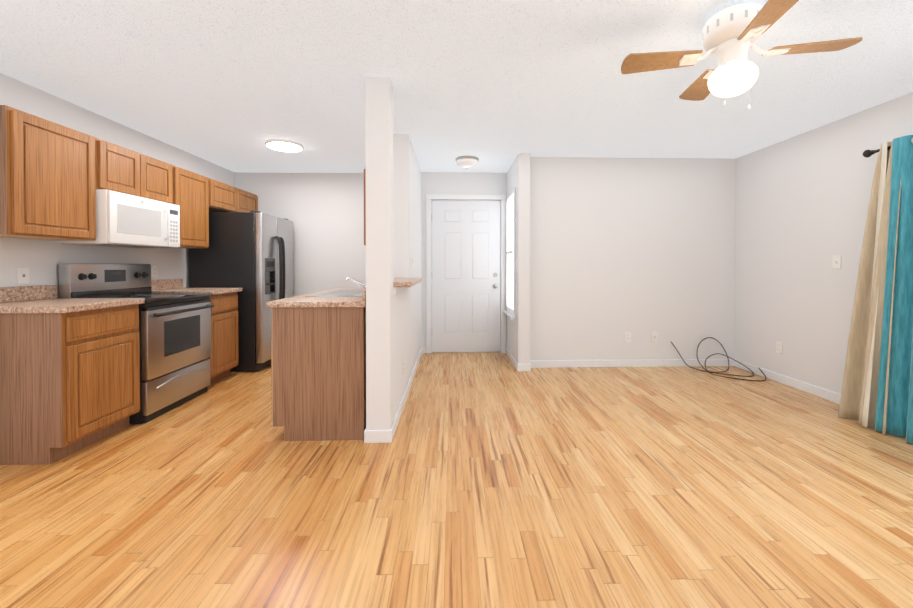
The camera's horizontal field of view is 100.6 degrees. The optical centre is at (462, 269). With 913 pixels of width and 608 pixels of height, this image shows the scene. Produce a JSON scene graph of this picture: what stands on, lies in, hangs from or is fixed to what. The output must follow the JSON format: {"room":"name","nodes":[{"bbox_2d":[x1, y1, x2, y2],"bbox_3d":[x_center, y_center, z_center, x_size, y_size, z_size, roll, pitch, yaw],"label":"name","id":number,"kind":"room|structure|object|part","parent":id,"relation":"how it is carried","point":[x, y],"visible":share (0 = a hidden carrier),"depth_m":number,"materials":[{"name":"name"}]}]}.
{"room":"empty living room","nodes":[
{"label":"empty living room","id":0,"kind":"room"},
{"bbox_2d":[0,73,234,297],"bbox_3d":[-3.020,-0.043,1.192,0.100,2.440,8.150,0,1,-2],"label":"wall","id":1,"kind":"structure","parent":0,"point":[42,260],"depth_m":3.01,"materials":[{"name":"white paint"}]},
{"bbox_2d":[17,267,28,283],"bbox_3d":[-3.002,0.044,2.589,0.009,0.116,0.072,0,1,-2],"label":"electrical outlet","id":2,"kind":"object","parent":1,"relation":"attached to","point":[22,275],"visible":1,"depth_m":2.58,"materials":[{"name":"white plastic"}]},
{"bbox_2d":[0,105,99,240],"bbox_3d":[-2.843,-0.590,2.513,0.318,0.761,0.558,0,1,-2],"label":"upper cabinet","id":3,"kind":"object","parent":1,"relation":"attached to","point":[54,176],"depth_m":2.44,"materials":[{"name":"brown wood"}]},
{"bbox_2d":[0,279,182,302],"bbox_3d":[-3.009,0.160,3.160,0.020,0.100,1.890,0,1,-2],"label":"backsplash","id":4,"kind":"structure","parent":1,"relation":"attached to","point":[7,294],"depth_m":2.67,"materials":[{"name":"beige stone"}]},
{"bbox_2d":[100,139,147,197],"bbox_3d":[-2.856,-0.787,3.010,0.318,0.377,0.437,0,1,-2],"label":"upper cabinet","id":5,"kind":"object","parent":1,"relation":"attached to","point":[123,170],"depth_m":3.01,"materials":[{"name":"brown wood"}]},
{"bbox_2d":[56,189,179,247],"bbox_3d":[-2.803,-0.393,3.171,0.433,0.406,0.734,0,1,-2],"label":"microwave","id":6,"kind":"object","parent":5,"relation":"attached to","point":[127,220],"visible":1,"depth_m":3.03,"materials":[{"name":"white plastic"}]},
{"bbox_2d":[151,266,156,277],"bbox_3d":[-3.033,0.025,3.728,0.008,0.116,0.072,0,1,-2],"label":"electrical outlet","id":7,"kind":"object","parent":1,"relation":"attached to","point":[153,271],"visible":1,"depth_m":3.72,"materials":[{"name":"white plastic"}]},
{"bbox_2d":[148,156,175,204],"bbox_3d":[-2.865,-0.791,3.337,0.318,0.377,0.438,0,1,-2],"label":"upper cabinet","id":8,"kind":"object","parent":1,"relation":"attached to","point":[161,175],"depth_m":3.41,"materials":[{"name":"brown wood"}]},
{"bbox_2d":[176,166,211,247],"bbox_3d":[-2.878,-0.604,3.820,0.318,0.761,0.522,0,1,-2],"label":"upper cabinet","id":9,"kind":"object","parent":1,"relation":"attached to","point":[193,190],"depth_m":3.83,"materials":[{"name":"brown wood"}]},
{"bbox_2d":[212,179,239,211],"bbox_3d":[-2.893,-0.836,4.364,0.318,0.308,0.570,0,1,-2],"label":"upper cabinet","id":10,"kind":"object","parent":1,"relation":"attached to","point":[225,198],"depth_m":4.37,"materials":[{"name":"brown wood"}]},
{"bbox_2d":[240,189,257,211],"bbox_3d":[-2.905,-0.841,4.824,0.318,0.308,0.570,0,1,-2],"label":"upper cabinet","id":11,"kind":"object","parent":1,"relation":"attached to","point":[248,201],"depth_m":4.85,"materials":[{"name":"brown wood"}]},
{"bbox_2d":[234,172,365,295],"bbox_3d":[-1.948,-0.085,5.197,2.457,2.440,0.100,0,1,-2],"label":"wall","id":12,"kind":"structure","parent":0,"point":[324,212],"depth_m":5.14,"materials":[{"name":"white paint"}]},
{"bbox_2d":[365,77,421,429],"bbox_3d":[-0.559,-0.072,3.908,0.320,2.440,2.750,0,1,-2],"label":"wall","id":13,"kind":"structure","parent":0,"point":[393,247],"depth_m":2.54,"materials":[{"name":"white paint"}]},
{"bbox_2d":[362,289,365,300],"bbox_3d":[-0.685,0.170,3.348,0.020,0.076,1.608,0,1,-2],"label":"backsplash","id":14,"kind":"structure","parent":13,"relation":"attached to","point":[363,290],"depth_m":2.55,"materials":[{"name":"beige stone"}]},
{"bbox_2d":[364,166,365,245],"bbox_3d":[-0.828,-0.606,4.079,0.271,0.762,0.924,0,1,-2],"label":"upper cabinet","id":15,"kind":"object","parent":13,"relation":"attached to","point":[365,206],"visible":0.12,"depth_m":3.62,"materials":[{"name":"brown wood"}]},
{"bbox_2d":[384,347,424,442],"bbox_3d":[-0.519,1.107,3.824,0.060,0.085,2.577,0,1,-2],"label":"baseboard","id":16,"kind":"structure","parent":13,"relation":"attached to","point":[388,434],"depth_m":3.02,"materials":[{"name":"white wood"}]},
{"bbox_2d":[0,353,912,607],"bbox_3d":[0.165,1.226,1.340,6.800,0.100,8.250,0,1,-2],"label":"floor","id":17,"kind":"structure","parent":0,"point":[490,480],"depth_m":1.88,"materials":[{"name":"brown wood"}]},
{"bbox_2d":[0,303,142,464],"bbox_3d":[-2.689,0.710,2.531,0.626,0.905,0.558,0,1,-2],"label":"base cabinet","id":18,"kind":"object","parent":17,"relation":"on","point":[69,376],"depth_m":2.28,"materials":[{"name":"brown wood"}]},
{"bbox_2d":[0,299,143,314],"bbox_3d":[-2.677,0.237,2.516,0.648,0.040,0.582,0,1,-2],"label":"countertop","id":19,"kind":"structure","parent":18,"relation":"on","point":[26,306],"depth_m":2.35,"materials":[{"name":"beige stone"}]},
{"bbox_2d":[59,264,214,423],"bbox_3d":[-2.652,0.553,3.194,0.702,1.198,0.758,0,1,-2],"label":"stove","id":20,"kind":"object","parent":17,"relation":"on","point":[175,339],"visible":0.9,"depth_m":3.08,"materials":[{"name":"silver metal"}]},
{"bbox_2d":[136,291,239,384],"bbox_3d":[-2.723,0.697,3.838,0.626,0.905,0.521,0,1,-2],"label":"base cabinet","id":21,"kind":"object","parent":17,"relation":"on","point":[224,357],"depth_m":3.84,"materials":[{"name":"brown wood"}]},
{"bbox_2d":[152,287,241,294],"bbox_3d":[-2.713,0.223,3.843,0.648,0.040,0.542,0,1,-2],"label":"countertop","id":22,"kind":"structure","parent":21,"relation":"on","point":[216,291],"depth_m":3.80,"materials":[{"name":"beige stone"}]},
{"bbox_2d":[189,210,293,371],"bbox_3d":[-2.587,0.237,4.600,0.876,1.785,0.835,0,1,-2],"label":"refrigerator","id":23,"kind":"object","parent":17,"relation":"on","point":[250,253],"visible":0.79,"depth_m":4.19,"materials":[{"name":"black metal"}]},
{"bbox_2d":[271,309,365,440],"bbox_3d":[-0.997,0.707,2.833,0.633,0.905,0.537,0,1,-2],"label":"base cabinet","id":24,"kind":"object","parent":17,"relation":"on","point":[318,366],"depth_m":2.57,"materials":[{"name":"brown wood"}]},
{"bbox_2d":[266,289,365,308],"bbox_3d":[-1.004,0.228,3.340,0.659,0.040,1.608,0,1,-2],"label":"countertop","id":25,"kind":"structure","parent":24,"relation":"on","point":[331,298],"depth_m":2.57,"materials":[{"name":"beige stone"}]},
{"bbox_2d":[671,337,766,380],"bbox_3d":[2.801,0.973,4.149,0.749,0.354,0.559,0,1,-2],"label":"coaxial cable","id":26,"kind":"object","parent":17,"relation":"on","point":[710,372],"visible":0.98,"depth_m":4.24,"materials":[{"name":"black plastic"}]},
{"bbox_2d":[0,0,912,172],"bbox_3d":[0.165,-1.314,1.313,6.800,0.100,8.250,0,1,-2],"label":"ceiling","id":27,"kind":"structure","parent":0,"point":[495,86],"depth_m":2.47,"materials":[{"name":"white paint"}]},
{"bbox_2d":[265,139,303,151],"bbox_3d":[-1.846,-1.278,3.926,0.364,0.029,0.364,0,1,-2],"label":"recessed light","id":28,"kind":"object","parent":27,"relation":"in","point":[284,145],"visible":1,"depth_m":3.87,"materials":[{"name":"white glass"}]},
{"bbox_2d":[455,156,478,169],"bbox_3d":[0.051,-1.236,4.458,0.280,0.123,0.280,0,1,-2],"label":"light","id":29,"kind":"object","parent":27,"relation":"attached to","point":[467,162],"visible":1,"depth_m":4.37,"materials":[{"name":"white glass"}]},
{"bbox_2d":[621,0,862,109],"bbox_3d":[1.340,-1.028,1.883,0.805,0.484,0.805,0,1,-35],"label":"ceiling fan","id":30,"kind":"object","parent":27,"relation":"hanging from","point":[732,34],"visible":1,"depth_m":1.83,"materials":[{"name":"white wood"}]},
{"bbox_3d":[1.340,-0.935,1.884,0.208,0.138,0.208,0,1,-2],"label":"globe","id":31,"kind":"part","parent":30,"relation":"part of","materials":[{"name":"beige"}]},
{"bbox_2d":[421,172,506,352],"bbox_3d":[0.015,-0.085,5.164,1.165,2.440,0.100,0,1,-2],"label":"wall","id":32,"kind":"structure","parent":0,"point":[475,183],"depth_m":5.10,"materials":[{"name":"white paint"}]},
{"bbox_2d":[426,194,505,353],"bbox_3d":[0.046,0.065,5.159,1.076,2.140,0.116,0,1,-2],"label":"door frame","id":33,"kind":"structure","parent":32,"relation":"attached to","point":[431,197],"depth_m":5.10,"materials":[{"name":"white wood"}]},
{"bbox_2d":[432,200,500,351],"bbox_3d":[0.046,0.094,5.114,0.932,2.051,0.118,0,1,-2],"label":"entry door","id":34,"kind":"structure","parent":32,"relation":"in","point":[465,275],"depth_m":5.13,"materials":[{"name":"white wood"}]},
{"bbox_2d":[507,153,529,363],"bbox_3d":[0.674,-0.080,4.734,0.130,2.440,0.995,0,1,-2],"label":"wall","id":35,"kind":"structure","parent":0,"point":[518,327],"depth_m":4.24,"materials":[{"name":"white paint"}]},
{"bbox_2d":[504,187,515,319],"bbox_3d":[0.583,-0.188,4.758,0.049,1.545,0.690,0,1,-2],"label":"window","id":36,"kind":"structure","parent":35,"relation":"in","point":[509,311],"depth_m":4.70,"materials":[{"name":"white"}]},
{"bbox_2d":[506,347,518,371],"bbox_3d":[0.604,1.098,4.688,0.012,0.085,0.907,0,1,-2],"label":"baseboard","id":37,"kind":"structure","parent":35,"relation":"attached to","point":[516,365],"depth_m":4.58,"materials":[{"name":"white wood"}]},
{"bbox_2d":[530,157,735,359],"bbox_3d":[2.024,-0.078,4.473,2.555,2.440,0.100,0,1,-2],"label":"wall","id":38,"kind":"structure","parent":0,"point":[641,250],"depth_m":4.42,"materials":[{"name":"white paint"}]},
{"bbox_2d":[625,332,630,341],"bbox_3d":[1.927,0.791,4.425,0.072,0.116,0.008,0,1,-2],"label":"electrical outlet","id":39,"kind":"object","parent":38,"relation":"attached to","point":[627,336],"visible":1,"depth_m":4.42,"materials":[{"name":"white plastic"}]},
{"bbox_2d":[526,359,733,368],"bbox_3d":[1.968,1.100,4.427,2.438,0.085,0.012,0,1,-2],"label":"baseboard","id":40,"kind":"structure","parent":38,"relation":"attached to","point":[666,362],"depth_m":4.42,"materials":[{"name":"white wood"}]},
{"bbox_2d":[651,332,657,341],"bbox_3d":[2.245,0.791,4.430,0.072,0.116,0.014,0,1,-2],"label":"outlet","id":41,"kind":"object","parent":38,"relation":"attached to","point":[654,337],"visible":1,"depth_m":4.43,"materials":[{"name":"white plastic"}]},
{"bbox_2d":[734,92,912,393],"bbox_3d":[3.347,-0.040,0.922,0.100,2.440,7.270,0,1,-2],"label":"wall","id":42,"kind":"structure","parent":0,"point":[802,202],"depth_m":3.56,"materials":[{"name":"white paint"}]},
{"bbox_2d":[776,341,781,353],"bbox_3d":[3.215,0.797,3.850,0.008,0.116,0.072,0,1,-2],"label":"electrical outlet","id":43,"kind":"object","parent":42,"relation":"attached to","point":[778,347],"visible":1,"depth_m":3.84,"materials":[{"name":"white plastic"}]},
{"bbox_2d":[734,359,840,403],"bbox_3d":[3.288,1.137,0.958,0.017,0.085,7.020,0,1,-2],"label":"baseboard","id":44,"kind":"structure","parent":42,"relation":"attached to","point":[817,391],"depth_m":3.68,"materials":[{"name":"white wood"}]},
{"bbox_2d":[832,255,840,268],"bbox_3d":[3.227,-0.062,3.274,0.014,0.116,0.072,0,1,-2],"label":"light switch","id":45,"kind":"object","parent":42,"relation":"attached to","point":[836,261],"visible":1,"depth_m":3.27,"materials":[{"name":"white plastic"}]},
{"bbox_2d":[838,135,912,443],"bbox_3d":[3.108,0.121,1.708,0.330,2.094,2.650,0,1,-2],"label":"curtain","id":46,"kind":"object","parent":42,"relation":"attached to","point":[877,390],"visible":1,"depth_m":2.71,"materials":[{"name":"teal fabric"}]}
]}

